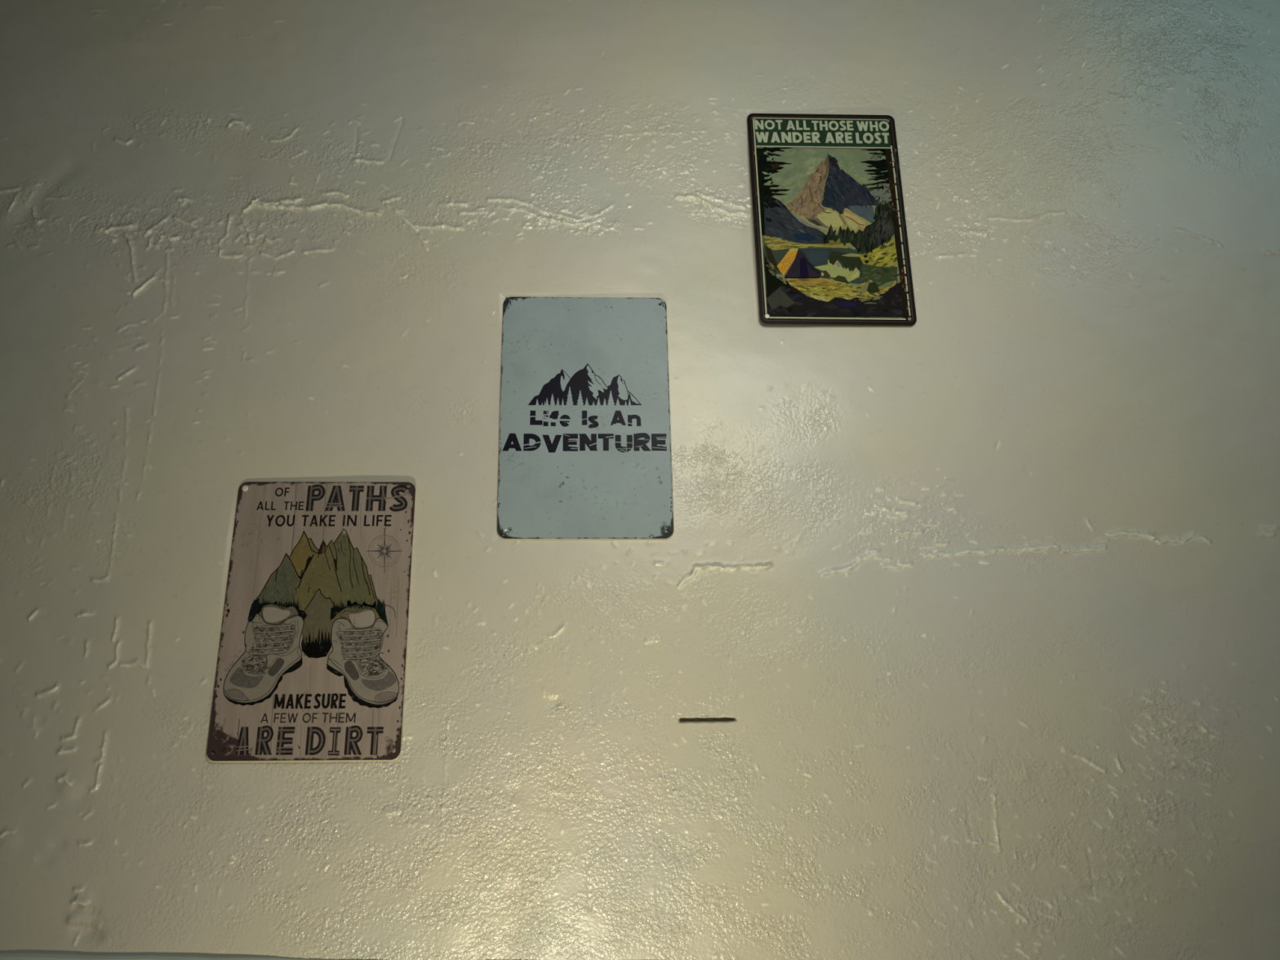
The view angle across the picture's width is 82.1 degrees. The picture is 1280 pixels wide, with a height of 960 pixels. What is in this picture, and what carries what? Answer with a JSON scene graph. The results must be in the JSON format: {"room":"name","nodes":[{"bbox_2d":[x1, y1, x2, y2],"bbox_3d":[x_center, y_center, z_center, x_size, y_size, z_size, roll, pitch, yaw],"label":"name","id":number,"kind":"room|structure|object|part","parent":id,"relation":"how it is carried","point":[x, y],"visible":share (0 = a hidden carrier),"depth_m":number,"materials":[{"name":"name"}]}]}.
{"room":"hostel room","nodes":[
{"label":"hostel room","id":0,"kind":"room"},
{"bbox_2d":[0,0,1279,959],"bbox_3d":[-0.037,0.084,0.839,5.200,3.200,0.021,4,-13,-2],"label":"wall","id":1,"kind":"structure","parent":0,"point":[954,634],"depth_m":0.86,"materials":[{"name":"paint"}]},
{"bbox_2d":[0,951,319,959],"bbox_3d":[-0.576,0.483,0.719,1.209,0.066,0.010,4,-13,-2],"label":"trim","id":2,"kind":"structure","parent":1,"relation":"attached to","point":[3,956],"depth_m":0.72,"materials":[{"name":"paint"}]},
{"bbox_2d":[205,481,415,762],"bbox_3d":[-0.353,0.149,0.803,0.218,0.313,0.003,4,-13,-2],"label":"sign","id":3,"kind":"object","parent":1,"relation":"attached to","point":[312,657],"visible":1,"depth_m":0.80,"materials":[{"name":"brown metal"}]},
{"bbox_2d":[222,604,303,705],"bbox_3d":[-0.402,0.188,0.791,0.079,0.107,0.001,4,-13,-2],"label":"print","id":4,"kind":"object","parent":3,"relation":"attached to","point":[263,644],"depth_m":0.79},
{"bbox_2d":[255,528,380,657],"bbox_3d":[-0.350,0.123,0.808,0.148,0.142,0.001,4,-13,-2],"label":"print","id":5,"kind":"object","parent":3,"relation":"attached to","point":[317,591],"depth_m":0.81},
{"bbox_2d":[248,596,388,626],"bbox_3d":[-0.350,0.143,0.804,0.151,0.034,0.001,4,-13,-2],"label":"print","id":6,"kind":"object","parent":3,"relation":"attached to","point":[263,611],"depth_m":0.80},
{"bbox_2d":[326,604,399,708],"bbox_3d":[-0.297,0.189,0.796,0.081,0.110,0.001,4,-13,-2],"label":"print","id":7,"kind":"object","parent":3,"relation":"attached to","point":[362,640],"depth_m":0.80},
{"bbox_2d":[496,296,674,539],"bbox_3d":[-0.064,-0.079,0.869,0.223,0.312,0.003,4,-13,-2],"label":"sign","id":8,"kind":"object","parent":1,"relation":"attached to","point":[584,441],"visible":1,"depth_m":0.87,"materials":[{"name":"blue metal"}]},
{"bbox_2d":[528,363,640,407],"bbox_3d":[-0.064,-0.111,0.875,0.134,0.060,0.001,4,-13,-2],"label":"print","id":9,"kind":"object","parent":8,"relation":"on","point":[549,384],"depth_m":0.88,"materials":[{"name":"black paint"}]},
{"bbox_2d":[746,113,916,325],"bbox_3d":[0.243,-0.340,0.942,0.222,0.315,0.003,4,-13,-2],"label":"sign","id":10,"kind":"object","parent":1,"relation":"attached to","point":[832,244],"visible":1,"depth_m":0.94,"materials":[{"name":"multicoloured metal"}]},
{"bbox_2d":[759,196,829,244],"bbox_3d":[0.197,-0.333,0.937,0.097,0.070,0.001,4,-13,-2],"label":"print","id":11,"kind":"object","parent":10,"relation":"attached to","point":[782,220],"depth_m":0.94,"materials":[{"name":"paint"}]},
{"bbox_2d":[777,248,821,278],"bbox_3d":[0.200,-0.272,0.923,0.056,0.043,0.001,4,-13,-2],"label":"print","id":12,"kind":"object","parent":10,"relation":"attached to","point":[792,263],"depth_m":0.92,"materials":[{"name":"paint"}]},
{"bbox_3d":[0.240,-0.457,0.967,0.183,0.057,0.001,4,-13,-2],"label":"header panel","id":13,"kind":"part","parent":10,"relation":"part of","materials":[{"name":"green metal"}]},
{"bbox_2d":[754,146,894,255],"bbox_3d":[0.238,-0.366,0.946,0.186,0.160,0.001,4,-13,-2],"label":"print","id":14,"kind":"object","parent":10,"relation":"attached to","point":[809,201],"depth_m":0.94,"materials":[{"name":"paint"}]},
{"bbox_2d":[762,235,899,286],"bbox_3d":[0.241,-0.282,0.928,0.176,0.073,0.001,4,-13,-2],"label":"print","id":15,"kind":"object","parent":10,"relation":"attached to","point":[788,260],"depth_m":0.93,"materials":[{"name":"paint"}]},
{"bbox_2d":[785,153,879,232],"bbox_3d":[0.249,-0.371,0.948,0.122,0.115,0.001,4,-13,-2],"label":"print","id":16,"kind":"object","parent":10,"relation":"attached to","point":[825,193],"depth_m":0.95,"materials":[{"name":"paint"}]},
{"bbox_2d":[761,246,911,317],"bbox_3d":[0.247,-0.242,0.919,0.189,0.095,0.001,4,-13,-2],"label":"print","id":17,"kind":"object","parent":10,"relation":"attached to","point":[797,282],"depth_m":0.92,"materials":[{"name":"paint"}]}
]}

